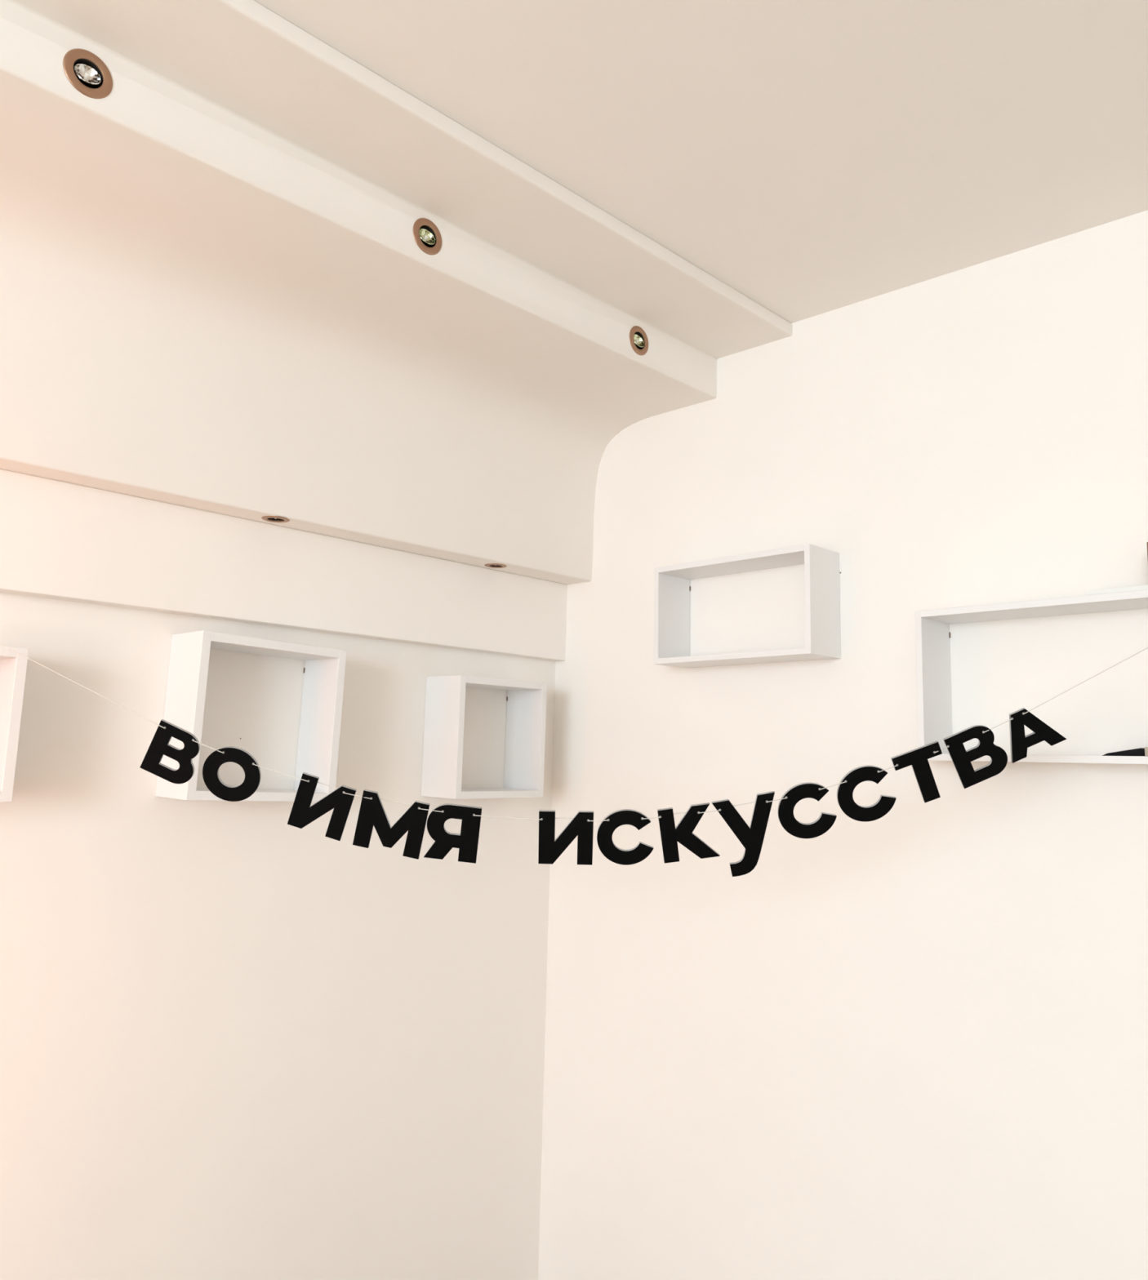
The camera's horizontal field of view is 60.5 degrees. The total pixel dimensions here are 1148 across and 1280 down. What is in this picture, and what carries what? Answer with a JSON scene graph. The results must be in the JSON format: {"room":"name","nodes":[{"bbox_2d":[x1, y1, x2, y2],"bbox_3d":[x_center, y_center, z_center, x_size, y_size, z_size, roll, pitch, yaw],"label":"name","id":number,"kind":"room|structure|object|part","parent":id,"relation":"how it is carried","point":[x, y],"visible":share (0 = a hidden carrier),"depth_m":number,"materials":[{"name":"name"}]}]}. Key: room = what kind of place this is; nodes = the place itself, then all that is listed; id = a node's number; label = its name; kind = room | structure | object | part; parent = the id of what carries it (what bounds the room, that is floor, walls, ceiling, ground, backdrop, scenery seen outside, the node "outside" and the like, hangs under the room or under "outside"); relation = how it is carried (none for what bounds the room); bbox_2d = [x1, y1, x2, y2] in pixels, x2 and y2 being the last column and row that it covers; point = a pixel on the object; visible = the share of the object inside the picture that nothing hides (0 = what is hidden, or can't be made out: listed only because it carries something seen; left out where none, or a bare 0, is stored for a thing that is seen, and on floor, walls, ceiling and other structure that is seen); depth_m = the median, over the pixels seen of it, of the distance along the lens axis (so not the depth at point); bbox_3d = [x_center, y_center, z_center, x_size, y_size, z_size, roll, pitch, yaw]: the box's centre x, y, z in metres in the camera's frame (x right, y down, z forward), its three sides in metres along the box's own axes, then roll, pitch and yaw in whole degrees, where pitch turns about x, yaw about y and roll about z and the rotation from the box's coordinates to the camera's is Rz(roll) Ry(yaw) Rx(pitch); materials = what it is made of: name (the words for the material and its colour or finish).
{"room":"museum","nodes":[
{"label":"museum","id":0,"kind":"room"},
{"bbox_2d":[0,592,555,1279],"bbox_3d":[-2.582,0.344,0.859,0.200,3.061,7.400,-4,-8,44],"label":"wall","id":1,"kind":"structure","parent":0,"point":[237,1041],"depth_m":2.51,"materials":[{"name":"beige paint"}]},
{"bbox_2d":[0,645,28,801],"bbox_3d":[-1.291,0.158,1.945,0.168,0.311,0.311,-4,-10,44],"label":"box shelf","id":2,"kind":"object","parent":1,"relation":"attached to","point":[13,666],"visible":0.96,"depth_m":2.00,"materials":[{"name":"white laminate"}]},
{"bbox_3d":[-1.285,0.014,1.963,0.168,0.021,0.269,-4,-10,44],"label":"panel","id":3,"kind":"part","parent":2,"relation":"part of","materials":[{"name":"white laminate"}]},
{"bbox_2d":[155,630,346,801],"bbox_3d":[-0.796,0.200,2.457,0.166,0.403,0.403,-4,-8,44],"label":"box shelf","id":4,"kind":"object","parent":1,"relation":"attached to","point":[318,739],"visible":0.95,"depth_m":2.43,"materials":[{"name":"white laminate"}]},
{"bbox_3d":[-0.923,0.177,2.327,0.166,0.390,0.022,-4,-10,44],"label":"panel","id":5,"kind":"part","parent":4,"relation":"part of","materials":[{"name":"white laminate"}]},
{"bbox_3d":[-0.805,0.383,2.433,0.166,0.022,0.346,-4,-10,44],"label":"panel","id":6,"kind":"part","parent":4,"relation":"part of","materials":[{"name":"white laminate"}]},
{"bbox_3d":[-0.786,0.018,2.481,0.166,0.022,0.346,-4,-10,44],"label":"panel","id":7,"kind":"part","parent":4,"relation":"part of","materials":[{"name":"white laminate"}]},
{"bbox_3d":[-0.668,0.224,2.587,0.166,0.390,0.022,-4,-10,44],"label":"panel","id":8,"kind":"part","parent":4,"relation":"part of","materials":[{"name":"white laminate"}]},
{"bbox_2d":[0,469,567,661],"bbox_3d":[-2.445,-0.411,0.839,0.107,0.308,7.020,-4,-8,44],"label":"trim","id":9,"kind":"structure","parent":1,"relation":"attached to","point":[60,540],"depth_m":2.50,"materials":[{"name":"beige paint"}]},
{"bbox_2d":[0,0,792,584],"bbox_3d":[-2.141,-0.873,0.604,0.920,0.672,7.020,-4,-8,44],"label":"trim","id":10,"kind":"structure","parent":1,"relation":"attached to","point":[219,294],"depth_m":2.23,"materials":[{"name":"beige paint"}]},
{"bbox_2d":[62,48,112,98],"bbox_3d":[-0.839,-0.965,1.689,0.041,0.081,0.081,-4,-8,44],"label":"recessed light","id":11,"kind":"object","parent":10,"relation":"in","point":[86,73],"visible":0.98,"depth_m":1.68,"materials":[{"name":"orange metal"}]},
{"bbox_3d":[-0.832,-0.966,1.683,0.024,0.040,0.043,-4,-8,44],"label":"bulb","id":12,"kind":"part","parent":11,"relation":"part of","materials":[{"name":"silver metal"}]},
{"bbox_2d":[261,515,289,522],"bbox_3d":[-0.754,-0.319,2.492,0.069,0.031,0.069,-4,-8,44],"label":"recessed light","id":13,"kind":"object","parent":10,"relation":"in","point":[269,518],"visible":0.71,"depth_m":2.49,"materials":[{"name":"orange metal"}]},
{"bbox_2d":[412,217,441,254],"bbox_3d":[-0.337,-0.900,2.207,0.041,0.081,0.081,-4,-8,44],"label":"recessed light","id":14,"kind":"object","parent":10,"relation":"in","point":[426,234],"visible":0.98,"depth_m":2.20,"materials":[{"name":"orange metal"}]},
{"bbox_3d":[-0.330,-0.901,2.200,0.024,0.040,0.043,-4,-8,44],"label":"bulb","id":15,"kind":"part","parent":14,"relation":"part of","materials":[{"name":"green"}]},
{"bbox_2d":[484,563,506,568],"bbox_3d":[-0.241,-0.242,3.038,0.069,0.031,0.069,-4,-8,44],"label":"recessed light","id":16,"kind":"object","parent":10,"relation":"in","point":[490,565],"visible":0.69,"depth_m":3.04,"materials":[{"name":"orange metal"}]},
{"bbox_2d":[629,325,648,355],"bbox_3d":[0.170,-0.826,2.728,0.041,0.081,0.081,-4,-8,44],"label":"recessed light","id":17,"kind":"object","parent":10,"relation":"in","point":[638,340],"visible":0.93,"depth_m":2.72,"materials":[{"name":"orange metal"}]},
{"bbox_3d":[0.176,-0.827,2.722,0.024,0.040,0.043,-4,-8,44],"label":"bulb","id":18,"kind":"part","parent":17,"relation":"part of","materials":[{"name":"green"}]},
{"bbox_2d":[421,675,546,799],"bbox_3d":[-0.269,0.298,2.999,0.161,0.353,0.348,-4,-9,44],"label":"box shelf","id":19,"kind":"object","parent":1,"relation":"attached to","point":[445,695],"visible":1,"depth_m":2.93,"materials":[{"name":"white laminate"}]},
{"bbox_3d":[-0.383,0.282,2.882,0.161,0.353,0.021,-4,-9,44],"label":"panel","id":20,"kind":"part","parent":19,"relation":"part of","materials":[{"name":"white laminate"}]},
{"bbox_3d":[-0.274,0.464,2.981,0.161,0.021,0.307,-4,-9,44],"label":"panel","id":21,"kind":"part","parent":19,"relation":"part of","materials":[{"name":"white laminate"}]},
{"bbox_3d":[-0.264,0.133,3.017,0.161,0.021,0.307,-4,-9,44],"label":"panel","id":22,"kind":"part","parent":19,"relation":"part of","materials":[{"name":"white laminate"}]},
{"bbox_3d":[-0.155,0.315,3.115,0.161,0.353,0.021,-4,-9,44],"label":"panel","id":23,"kind":"part","parent":19,"relation":"part of","materials":[{"name":"white laminate"}]},
{"bbox_2d":[253,0,1147,323],"bbox_3d":[-0.778,-1.435,-0.665,5.100,0.250,7.400,-4,-8,44],"label":"ceiling","id":24,"kind":"structure","parent":0,"point":[811,158],"depth_m":1.88,"materials":[{"name":"paint"}]},
{"bbox_2d":[537,209,1147,1279],"bbox_3d":[1.752,0.543,1.658,4.900,3.061,0.200,-4,-8,44],"label":"wall","id":25,"kind":"structure","parent":0,"point":[909,1042],"depth_m":2.51,"materials":[{"name":"beige paint"}]},
{"bbox_2d":[0,644,1147,876],"bbox_3d":[-0.015,0.042,1.715,3.285,0.719,0.061,2,-6,0],"label":"banner","id":26,"kind":"object","parent":25,"relation":"hanging from","point":[371,813],"visible":1,"depth_m":1.68,"materials":[{"name":"black paper"}]},
{"bbox_2d":[653,543,840,667],"bbox_3d":[0.470,-0.081,2.742,0.515,0.283,0.152,-6,-9,44],"label":"box shelf","id":27,"kind":"object","parent":25,"relation":"attached to","point":[672,588],"visible":1,"depth_m":2.69,"materials":[{"name":"white laminate"}]},
{"bbox_3d":[0.291,-0.064,2.914,0.016,0.283,0.152,-6,-9,44],"label":"panel","id":28,"kind":"part","parent":27,"relation":"part of","materials":[{"name":"white laminate"}]},
{"bbox_3d":[0.472,-0.214,2.757,0.482,0.016,0.152,-6,-9,44],"label":"panel","id":29,"kind":"part","parent":27,"relation":"part of","materials":[{"name":"white laminate"}]},
{"bbox_3d":[0.468,0.051,2.727,0.482,0.016,0.152,-6,-9,44],"label":"panel","id":30,"kind":"part","parent":27,"relation":"part of","materials":[{"name":"white laminate"}]},
{"bbox_3d":[0.649,-0.099,2.570,0.016,0.283,0.152,-6,-9,44],"label":"panel","id":31,"kind":"part","parent":27,"relation":"part of","materials":[{"name":"white laminate"}]},
{"bbox_2d":[914,589,1147,764],"bbox_3d":[1.200,0.079,2.006,0.975,0.347,0.156,-5,-9,44],"label":"box shelf","id":32,"kind":"object","parent":25,"relation":"attached to","point":[932,633],"visible":0.82,"depth_m":2.27,"materials":[{"name":"white laminate"}]},
{"bbox_3d":[0.855,0.112,2.338,0.016,0.347,0.156,-5,-9,44],"label":"panel","id":33,"kind":"part","parent":32,"relation":"part of","materials":[{"name":"white laminate"}]},
{"bbox_3d":[1.203,-0.086,2.026,0.944,0.016,0.156,-5,-9,44],"label":"panel","id":34,"kind":"part","parent":32,"relation":"part of","materials":[{"name":"white laminate"}]},
{"bbox_3d":[1.197,0.244,1.988,0.944,0.016,0.156,-5,-9,44],"label":"panel","id":35,"kind":"part","parent":32,"relation":"part of","materials":[{"name":"white laminate"}]},
{"bbox_2d":[1102,747,1144,755],"bbox_3d":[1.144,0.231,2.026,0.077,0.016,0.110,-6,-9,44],"label":"ring binder","id":36,"kind":"object","parent":32,"relation":"on","point":[1136,752],"visible":0.79,"depth_m":1.98,"materials":[{"name":"black"}]},
{"bbox_2d":[1144,746,1147,755],"bbox_3d":[1.196,0.225,1.972,0.070,0.019,0.100,-5,-9,44],"label":"box","id":37,"kind":"object","parent":32,"relation":"on","point":[1145,748],"visible":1,"depth_m":1.96,"materials":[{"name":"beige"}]}
]}

